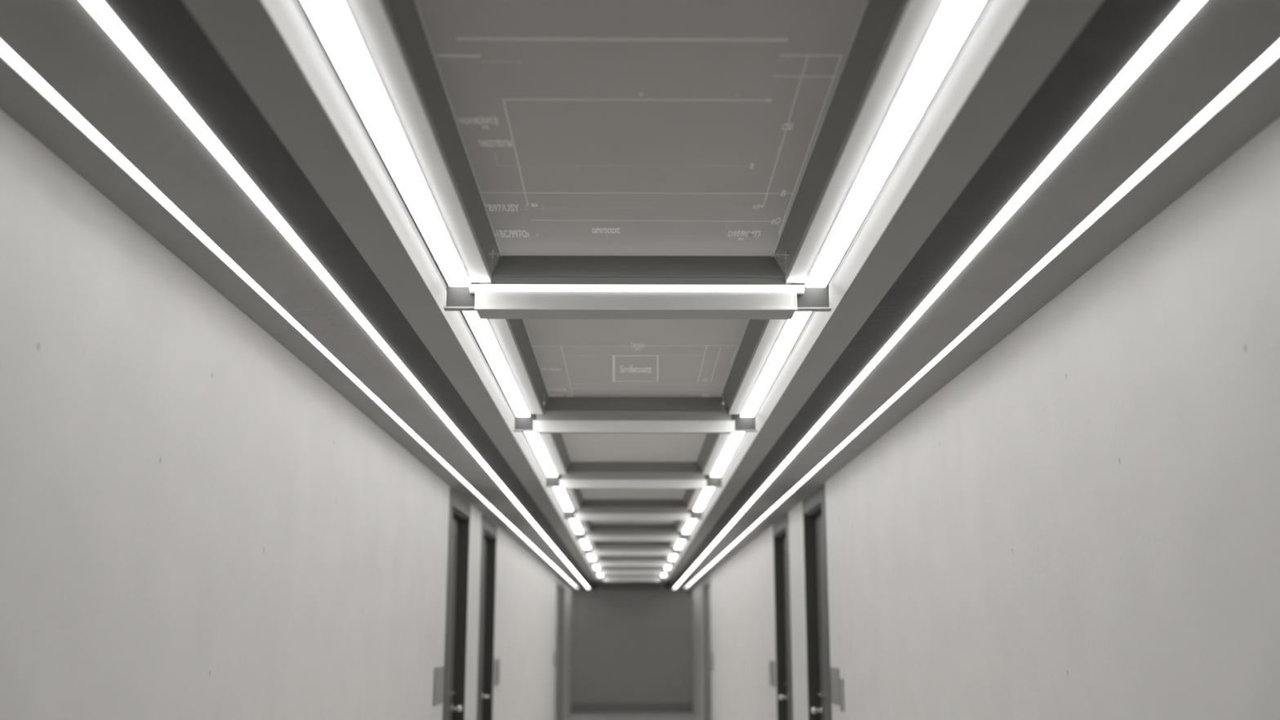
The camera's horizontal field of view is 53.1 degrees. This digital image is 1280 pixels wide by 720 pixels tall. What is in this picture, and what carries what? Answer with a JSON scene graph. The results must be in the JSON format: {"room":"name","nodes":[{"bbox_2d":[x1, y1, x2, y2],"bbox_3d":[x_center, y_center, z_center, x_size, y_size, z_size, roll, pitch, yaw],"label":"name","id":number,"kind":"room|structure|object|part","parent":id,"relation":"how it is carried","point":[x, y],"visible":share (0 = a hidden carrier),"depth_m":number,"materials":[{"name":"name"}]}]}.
{"room":"corridor","nodes":[
{"label":"corridor","id":0,"kind":"room"},
{"bbox_2d":[0,108,572,719],"bbox_3d":[-1.393,2.852,12.802,0.160,2.860,28.650,0,-12,0],"label":"wall","id":1,"kind":"structure","parent":0,"point":[196,523],"depth_m":3.55,"materials":[{"name":"paint"}]},
{"bbox_2d":[432,666,444,706],"bbox_3d":[-1.275,2.063,8.108,0.010,0.230,0.380,0,-12,0],"label":"wall sign","id":2,"kind":"object","parent":1,"relation":"attached to","point":[438,677],"visible":1,"depth_m":8.08,"materials":[{"name":"grey plastic"}]},
{"bbox_2d":[442,487,471,719],"bbox_3d":[-1.348,2.194,8.913,0.134,2.495,1.130,0,-12,0],"label":"door","id":3,"kind":"structure","parent":1,"relation":"in","point":[460,509],"depth_m":9.42,"materials":[{"name":"grey wood"}]},
{"bbox_3d":[-1.329,2.528,9.286,0.082,0.055,0.055,0,-12,0],"label":"handle","id":4,"kind":"part","parent":3,"relation":"part of","materials":[{"name":"silver metal"}]},
{"bbox_2d":[476,513,497,719],"bbox_3d":[-1.362,2.605,10.804,0.134,2.495,1.200,0,-12,0],"label":"door","id":5,"kind":"structure","parent":1,"relation":"in","point":[489,530],"depth_m":11.35,"materials":[{"name":"grey wood"}]},
{"bbox_3d":[-1.351,2.936,11.163,0.066,0.053,0.150,0,-12,0],"label":"handle","id":6,"kind":"part","parent":5,"relation":"part of","materials":[{"name":"silver metal"}]},
{"bbox_2d":[493,658,499,685],"bbox_3d":[-1.301,2.843,11.653,0.010,0.230,0.400,0,-12,0],"label":"wall sign","id":7,"kind":"object","parent":1,"relation":"attached to","point":[496,677],"visible":1,"depth_m":11.59,"materials":[{"name":"grey"}]},
{"bbox_2d":[554,576,564,719],"bbox_3d":[-1.445,5.068,22.144,0.134,2.495,2.750,0,-12,0],"label":"door","id":8,"kind":"structure","parent":1,"relation":"in","point":[560,600],"depth_m":23.25,"materials":[{"name":"grey wood"}]},
{"bbox_2d":[571,586,692,702],"bbox_3d":[-0.168,5.869,26.692,2.493,2.860,0.160,0,-12,0],"label":"wall","id":9,"kind":"structure","parent":0,"point":[629,646],"depth_m":26.59,"materials":[{"name":"grey paint"}]},
{"bbox_2d":[571,702,692,712],"bbox_3d":[-0.168,7.150,26.324,2.493,0.200,0.015,0,-12,0],"label":"baseboard","id":10,"kind":"structure","parent":9,"relation":"attached to","point":[575,707],"depth_m":26.32,"materials":[{"name":"grey"}]},
{"bbox_2d":[565,712,697,719],"bbox_3d":[-0.066,4.279,12.399,2.813,0.100,28.850,0,-12,0],"label":"floor","id":11,"kind":"structure","parent":0,"point":[573,716],"depth_m":25.08,"materials":[{"name":"grey"}]},
{"bbox_2d":[0,0,1279,589],"bbox_3d":[-0.066,1.572,12.987,2.813,0.440,28.850,0,-12,0],"label":"ceiling","id":12,"kind":"structure","parent":0,"point":[62,42],"depth_m":3.01,"materials":[{"name":"grey"}]},
{"bbox_2d":[0,39,577,588],"bbox_3d":[-1.195,2.046,14.181,0.031,0.023,25.100,0,-12,0],"label":"light strip","id":13,"kind":"object","parent":12,"relation":"attached to","point":[6,53],"visible":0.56,"depth_m":3.15,"materials":[{"name":"white plastic"}]},
{"bbox_2d":[80,0,589,588],"bbox_3d":[-0.966,2.050,14.182,0.031,0.030,25.100,0,-12,0],"label":"light strip","id":14,"kind":"object","parent":12,"relation":"attached to","point":[100,10],"visible":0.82,"depth_m":2.88,"materials":[{"name":"white plastic"}]},
{"bbox_2d":[182,0,606,580],"bbox_3d":[-0.647,1.621,12.256,0.307,0.056,21.150,0,-12,0],"label":"ceiling beam","id":15,"kind":"structure","parent":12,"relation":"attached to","point":[275,50],"depth_m":2.83,"materials":[{"name":"grey metal"}]},
{"bbox_2d":[302,0,471,286],"bbox_3d":[-0.518,-0.419,2.856,0.066,0.032,1.812,0,-12,0],"label":"linear light","id":16,"kind":"object","parent":15,"relation":"attached to","point":[333,20],"visible":0.83,"depth_m":2.54,"materials":[{"name":"white plastic"}]},
{"bbox_2d":[462,311,530,416],"bbox_3d":[-0.532,0.016,4.862,0.066,0.032,2.193,0,-12,0],"label":"linear light","id":17,"kind":"object","parent":15,"relation":"attached to","point":[482,329],"visible":0.62,"depth_m":4.72,"materials":[{"name":"white plastic"}]},
{"bbox_3d":[-0.532,0.020,4.861,0.066,0.012,2.193,0,-12,0],"label":"edge rail","id":18,"kind":"part","parent":17,"relation":"part of","materials":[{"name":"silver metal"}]},
{"bbox_2d":[524,431,557,476],"bbox_3d":[-0.548,0.492,7.053,0.066,0.032,2.193,0,-12,0],"label":"linear light","id":19,"kind":"object","parent":15,"relation":"attached to","point":[535,441],"visible":0.62,"depth_m":7.10,"materials":[{"name":"white plastic"}]},
{"bbox_3d":[-0.548,0.496,7.052,0.066,0.012,2.193,0,-12,0],"label":"edge rail","id":20,"kind":"part","parent":19,"relation":"part of","materials":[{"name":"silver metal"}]},
{"bbox_2d":[553,487,573,511],"bbox_3d":[-0.564,0.968,9.245,0.066,0.032,2.193,0,-12,0],"label":"linear light","id":21,"kind":"object","parent":15,"relation":"attached to","point":[561,493],"visible":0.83,"depth_m":9.44,"materials":[{"name":"white plastic"}]},
{"bbox_2d":[569,519,582,533],"bbox_3d":[-0.580,1.444,11.437,0.066,0.032,2.193,0,-12,0],"label":"linear light","id":22,"kind":"object","parent":15,"relation":"attached to","point":[575,524],"visible":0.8,"depth_m":11.71,"materials":[{"name":"white plastic"}]},
{"bbox_2d":[580,540,590,548],"bbox_3d":[-0.596,1.920,13.628,0.066,0.032,2.193,0,-12,0],"label":"linear light","id":23,"kind":"object","parent":15,"relation":"attached to","point":[585,544],"visible":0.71,"depth_m":14.04,"materials":[{"name":"white plastic"}]},
{"bbox_2d":[587,555,595,559],"bbox_3d":[-0.612,2.396,15.820,0.066,0.032,2.193,0,-12,0],"label":"linear light","id":24,"kind":"object","parent":15,"relation":"attached to","point":[592,557],"visible":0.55,"depth_m":16.36,"materials":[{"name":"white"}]},
{"bbox_2d":[603,566,660,577],"bbox_3d":[-0.126,3.320,20.185,0.940,0.124,2.288,0,-12,0],"label":"ceiling panel","id":25,"kind":"object","parent":12,"relation":"attached to","point":[606,575],"visible":0.14,"depth_m":21.28,"materials":[{"name":"grey"}]},
{"bbox_3d":[-0.126,3.298,20.180,0.940,0.060,2.268,0,-12,0],"label":"recess frame","id":26,"kind":"part","parent":25,"relation":"part of","materials":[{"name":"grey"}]},
{"bbox_2d":[598,575,665,581],"bbox_3d":[-0.134,3.626,21.250,1.127,0.090,0.070,0,-12,0],"label":"cross beam","id":27,"kind":"structure","parent":12,"relation":"attached to","point":[600,578],"depth_m":21.21,"materials":[{"name":"grey metal"}]},
{"bbox_2d":[600,555,664,570],"bbox_3d":[-0.110,2.844,17.993,0.940,0.124,2.288,0,-12,0],"label":"ceiling panel","id":28,"kind":"object","parent":12,"relation":"attached to","point":[601,557],"visible":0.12,"depth_m":19.08,"materials":[{"name":"grey"}]},
{"bbox_2d":[589,559,675,566],"bbox_3d":[-0.102,2.674,16.867,1.127,0.090,0.070,0,-12,0],"label":"cross beam","id":29,"kind":"structure","parent":12,"relation":"attached to","point":[593,562],"depth_m":16.84,"materials":[{"name":"grey metal"}]},
{"bbox_2d":[594,568,670,574],"bbox_3d":[-0.118,3.150,19.059,1.127,0.090,0.070,0,-12,0],"label":"cross beam","id":30,"kind":"structure","parent":12,"relation":"attached to","point":[599,571],"depth_m":19.02,"materials":[{"name":"grey metal"}]},
{"bbox_2d":[595,541,669,561],"bbox_3d":[-0.094,2.368,15.802,0.940,0.124,2.288,0,-12,0],"label":"ceiling panel","id":31,"kind":"object","parent":12,"relation":"attached to","point":[598,543],"visible":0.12,"depth_m":14.69,"materials":[{"name":"grey"}]},
{"bbox_2d":[574,532,690,541],"bbox_3d":[-0.070,1.722,12.484,1.127,0.090,0.070,0,-12,0],"label":"cross beam","id":32,"kind":"structure","parent":12,"relation":"attached to","point":[579,536],"depth_m":12.45,"materials":[{"name":"grey metal"}]},
{"bbox_2d":[583,547,681,555],"bbox_3d":[-0.086,2.198,14.675,1.127,0.090,0.070,0,-12,0],"label":"cross beam","id":33,"kind":"structure","parent":12,"relation":"attached to","point":[674,551],"depth_m":14.64,"materials":[{"name":"grey metal"}]},
{"bbox_3d":[-0.091,2.238,14.659,0.920,0.002,0.041,0,-12,0],"label":"underside plate","id":34,"kind":"part","parent":33,"relation":"part of","materials":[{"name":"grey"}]},
{"bbox_2d":[589,524,676,551],"bbox_3d":[-0.078,1.892,13.610,0.940,0.124,2.288,0,-12,0],"label":"ceiling panel","id":35,"kind":"object","parent":12,"relation":"attached to","point":[593,526],"visible":0.27,"depth_m":12.50,"materials":[{"name":"grey"}]},
{"bbox_2d":[580,499,686,535],"bbox_3d":[-0.062,1.416,11.418,0.940,0.124,2.288,0,-12,0],"label":"ceiling panel","id":36,"kind":"object","parent":12,"relation":"attached to","point":[586,503],"visible":0.55,"depth_m":12.23,"materials":[{"name":"grey"}]},
{"bbox_2d":[563,509,703,520],"bbox_3d":[-0.054,1.246,10.292,1.127,0.090,0.070,0,-12,0],"label":"cross beam","id":37,"kind":"structure","parent":12,"relation":"attached to","point":[692,514],"depth_m":10.26,"materials":[{"name":"grey metal"}]},
{"bbox_3d":[-0.059,1.286,10.275,0.920,0.002,0.041,0,-12,0],"label":"underside plate","id":38,"kind":"part","parent":37,"relation":"part of","materials":[{"name":"grey metal"}]},
{"bbox_2d":[544,474,723,488],"bbox_3d":[-0.038,0.770,8.100,1.127,0.090,0.070,0,-12,0],"label":"cross beam","id":39,"kind":"structure","parent":12,"relation":"attached to","point":[708,481],"depth_m":8.07,"materials":[{"name":"grey metal"}]},
{"bbox_3d":[-0.043,0.810,8.084,0.920,0.002,0.041,0,-12,0],"label":"underside plate","id":40,"kind":"part","parent":39,"relation":"part of","materials":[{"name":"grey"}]},
{"bbox_2d":[566,462,702,513],"bbox_3d":[-0.046,0.940,9.227,0.940,0.124,2.288,0,-12,0],"label":"ceiling panel","id":41,"kind":"object","parent":12,"relation":"attached to","point":[685,495],"visible":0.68,"depth_m":9.77,"materials":[{"name":"grey"}]},
{"bbox_2d":[512,413,757,433],"bbox_3d":[-0.022,0.294,5.909,1.127,0.090,0.070,0,-12,0],"label":"cross beam","id":42,"kind":"structure","parent":12,"relation":"attached to","point":[522,424],"depth_m":5.88,"materials":[{"name":"grey metal"}]},
{"bbox_3d":[-0.028,0.334,5.892,0.920,0.002,0.041,0,-12,0],"label":"underside plate","id":43,"kind":"part","parent":42,"relation":"part of","materials":[{"name":"grey metal"}]},
{"bbox_2d":[542,396,728,479],"bbox_3d":[-0.030,0.464,7.035,0.940,0.124,2.288,0,-12,0],"label":"ceiling panel","id":44,"kind":"object","parent":12,"relation":"attached to","point":[572,447],"visible":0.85,"depth_m":7.32,"materials":[{"name":"grey"}]},
{"bbox_2d":[443,282,831,319],"bbox_3d":[-0.006,-0.177,3.742,1.127,0.090,0.121,0,-12,0],"label":"cross beam","id":45,"kind":"structure","parent":12,"relation":"attached to","point":[488,304],"depth_m":3.69,"materials":[{"name":"grey metal"}]},
{"bbox_3d":[-0.472,-0.163,3.736,0.005,0.051,0.120,0,-12,0],"label":"plate","id":46,"kind":"part","parent":45,"relation":"part of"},
{"bbox_3d":[-0.012,-0.134,3.735,0.920,0.002,0.113,0,-12,0],"label":"underside plate","id":47,"kind":"part","parent":45,"relation":"part of","materials":[{"name":"grey metal"}]},
{"bbox_2d":[469,284,804,294],"bbox_3d":[-0.009,-0.205,3.709,0.968,0.020,0.052,0,-12,0],"label":"light strip","id":48,"kind":"object","parent":45,"relation":"on","point":[800,289],"visible":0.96,"depth_m":3.68,"materials":[{"name":"white plastic"}]},
{"bbox_3d":[0.449,-0.162,3.742,0.005,0.051,0.120,0,-12,0],"label":"plate","id":49,"kind":"part","parent":45,"relation":"part of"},
{"bbox_2d":[491,255,785,420],"bbox_3d":[-0.014,-0.012,4.843,0.940,0.124,2.288,0,-12,0],"label":"ceiling panel","id":50,"kind":"object","parent":12,"relation":"attached to","point":[562,357],"visible":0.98,"depth_m":4.91,"materials":[{"name":"grey"}]},
{"bbox_2d":[542,393,545,412],"bbox_3d":[-0.429,0.180,5.719,0.014,0.105,0.014,0,-12,0],"label":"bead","id":51,"kind":"object","parent":50,"relation":"hanging from","point":[544,402],"visible":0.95,"depth_m":5.71,"materials":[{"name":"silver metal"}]},
{"bbox_2d":[386,0,903,284],"bbox_3d":[0.002,-0.488,2.652,0.940,0.124,2.287,0,-12,0],"label":"ceiling panel","id":52,"kind":"object","parent":12,"relation":"attached to","point":[563,127],"visible":0.99,"depth_m":2.70,"materials":[{"name":"grey"}]},
{"bbox_2d":[488,245,500,262],"bbox_3d":[-0.405,-0.301,3.572,0.033,0.076,0.003,0,-12,0],"label":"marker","id":53,"kind":"object","parent":52,"relation":"hanging from","point":[492,253],"visible":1,"depth_m":3.57,"materials":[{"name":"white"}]},
{"bbox_2d":[771,249,789,275],"bbox_3d":[0.393,-0.287,3.575,0.052,0.101,0.003,0,-12,0],"label":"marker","id":54,"kind":"object","parent":52,"relation":"hanging from","point":[785,254],"visible":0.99,"depth_m":3.58,"materials":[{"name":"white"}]},
{"bbox_2d":[657,0,1103,580],"bbox_3d":[0.512,1.623,12.264,0.299,0.056,21.150,0,-12,0],"label":"ceiling beam","id":55,"kind":"structure","parent":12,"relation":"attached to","point":[1010,47],"depth_m":2.83,"materials":[{"name":"grey metal"}]},
{"bbox_2d":[669,555,676,560],"bbox_3d":[0.424,2.398,15.827,0.064,0.032,2.193,0,-12,0],"label":"linear light","id":56,"kind":"object","parent":55,"relation":"attached to","point":[672,557],"visible":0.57,"depth_m":16.36,"materials":[{"name":"white plastic"}]},
{"bbox_2d":[675,540,684,548],"bbox_3d":[0.440,1.922,13.635,0.064,0.032,2.193,0,-12,0],"label":"linear light","id":57,"kind":"object","parent":55,"relation":"attached to","point":[679,544],"visible":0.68,"depth_m":14.04,"materials":[{"name":"white plastic"}]},
{"bbox_2d":[682,519,696,533],"bbox_3d":[0.456,1.446,11.444,0.064,0.032,2.193,0,-12,0],"label":"linear light","id":58,"kind":"object","parent":55,"relation":"attached to","point":[690,523],"visible":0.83,"depth_m":11.71,"materials":[{"name":"white plastic"}]},
{"bbox_2d":[693,487,714,511],"bbox_3d":[0.472,0.970,9.252,0.064,0.032,2.193,0,-12,0],"label":"linear light","id":59,"kind":"object","parent":55,"relation":"attached to","point":[705,494],"visible":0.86,"depth_m":9.44,"materials":[{"name":"white plastic"}]},
{"bbox_2d":[711,431,745,476],"bbox_3d":[0.488,0.494,7.061,0.064,0.032,2.193,0,-12,0],"label":"linear light","id":60,"kind":"object","parent":55,"relation":"attached to","point":[734,439],"visible":0.62,"depth_m":7.10,"materials":[{"name":"white plastic"}]},
{"bbox_3d":[0.488,0.498,7.060,0.064,0.012,2.193,0,-12,0],"label":"edge rail","id":61,"kind":"part","parent":60,"relation":"part of","materials":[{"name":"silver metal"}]},
{"bbox_2d":[740,311,811,417],"bbox_3d":[0.504,0.018,4.869,0.064,0.032,2.193,0,-12,0],"label":"linear light","id":62,"kind":"object","parent":55,"relation":"attached to","point":[792,328],"visible":0.62,"depth_m":4.72,"materials":[{"name":"white plastic"}]},
{"bbox_3d":[0.504,0.022,4.868,0.064,0.012,2.193,0,-12,0],"label":"edge rail","id":63,"kind":"part","parent":62,"relation":"part of","materials":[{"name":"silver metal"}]},
{"bbox_2d":[804,0,984,287],"bbox_3d":[0.518,-0.417,2.863,0.064,0.032,1.812,0,-12,0],"label":"linear light","id":64,"kind":"object","parent":55,"relation":"attached to","point":[953,19],"visible":0.93,"depth_m":2.54,"materials":[{"name":"white plastic"}]},
{"bbox_2d":[673,0,1204,588],"bbox_3d":[0.799,2.052,14.194,0.031,0.030,25.100,0,-12,0],"label":"light strip","id":65,"kind":"object","parent":12,"relation":"attached to","point":[1186,8],"visible":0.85,"depth_m":2.88,"materials":[{"name":"white plastic"}]},
{"bbox_2d":[685,39,1279,588],"bbox_3d":[1.021,2.049,14.196,0.032,0.023,25.100,0,-12,0],"label":"light strip","id":66,"kind":"object","parent":12,"relation":"attached to","point":[1273,53],"visible":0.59,"depth_m":3.15,"materials":[{"name":"white plastic"}]},
{"bbox_2d":[691,116,1279,719],"bbox_3d":[1.260,2.856,12.820,0.160,2.860,28.650,0,-12,0],"label":"wall","id":67,"kind":"structure","parent":0,"point":[1082,522],"depth_m":3.56,"materials":[{"name":"paint"}]},
{"bbox_2d":[702,574,711,719],"bbox_3d":[1.180,4.907,21.405,0.134,2.495,2.500,0,-12,0],"label":"door","id":68,"kind":"structure","parent":67,"relation":"in","point":[706,589],"depth_m":22.43,"materials":[{"name":"grey wood"}]},
{"bbox_2d":[711,652,713,671],"bbox_3d":[1.123,4.694,19.916,0.010,0.280,0.300,0,-12,0],"label":"wall sign","id":69,"kind":"object","parent":67,"relation":"attached to","point":[712,663],"visible":1,"depth_m":19.82,"materials":[{"name":"grey"}]},
{"bbox_2d":[768,660,775,687],"bbox_3d":[1.184,2.807,11.464,0.010,0.220,0.420,0,-12,0],"label":"wall sign","id":70,"kind":"object","parent":67,"relation":"attached to","point":[771,664],"visible":1,"depth_m":11.40,"materials":[{"name":"grey plastic"}]},
{"bbox_2d":[773,512,793,719],"bbox_3d":[1.258,2.571,10.646,0.134,2.495,1.120,0,-12,0],"label":"door","id":71,"kind":"structure","parent":67,"relation":"in","point":[780,527],"depth_m":11.16,"materials":[{"name":"grey"}]},
{"bbox_3d":[1.232,2.904,11.014,0.082,0.055,0.055,0,-12,0],"label":"handle","id":72,"kind":"part","parent":71,"relation":"part of","materials":[{"name":"silver metal"}]},
{"bbox_2d":[802,483,831,719],"bbox_3d":[1.272,2.144,8.682,0.134,2.495,1.100,0,-12,0],"label":"door","id":73,"kind":"structure","parent":67,"relation":"in","point":[818,651],"depth_m":9.17,"materials":[{"name":"grey wood"}]},
{"bbox_3d":[1.246,2.475,9.040,0.082,0.055,0.055,0,-12,0],"label":"handle","id":74,"kind":"part","parent":73,"relation":"part of","materials":[{"name":"silver metal"}]},
{"bbox_2d":[830,666,839,705],"bbox_3d":[1.210,2.020,7.936,0.010,0.220,0.310,0,-12,0],"label":"wall sign","id":75,"kind":"object","parent":67,"relation":"attached to","point":[834,672],"visible":1,"depth_m":7.90,"materials":[{"name":"grey"}]},
{"bbox_2d":[839,678,844,711],"bbox_3d":[1.214,2.013,7.692,0.004,0.190,0.150,0,-12,0],"label":"wall sign","id":76,"kind":"object","parent":67,"relation":"attached to","point":[841,681],"visible":1,"depth_m":7.68,"materials":[{"name":"grey plastic"}]}
]}

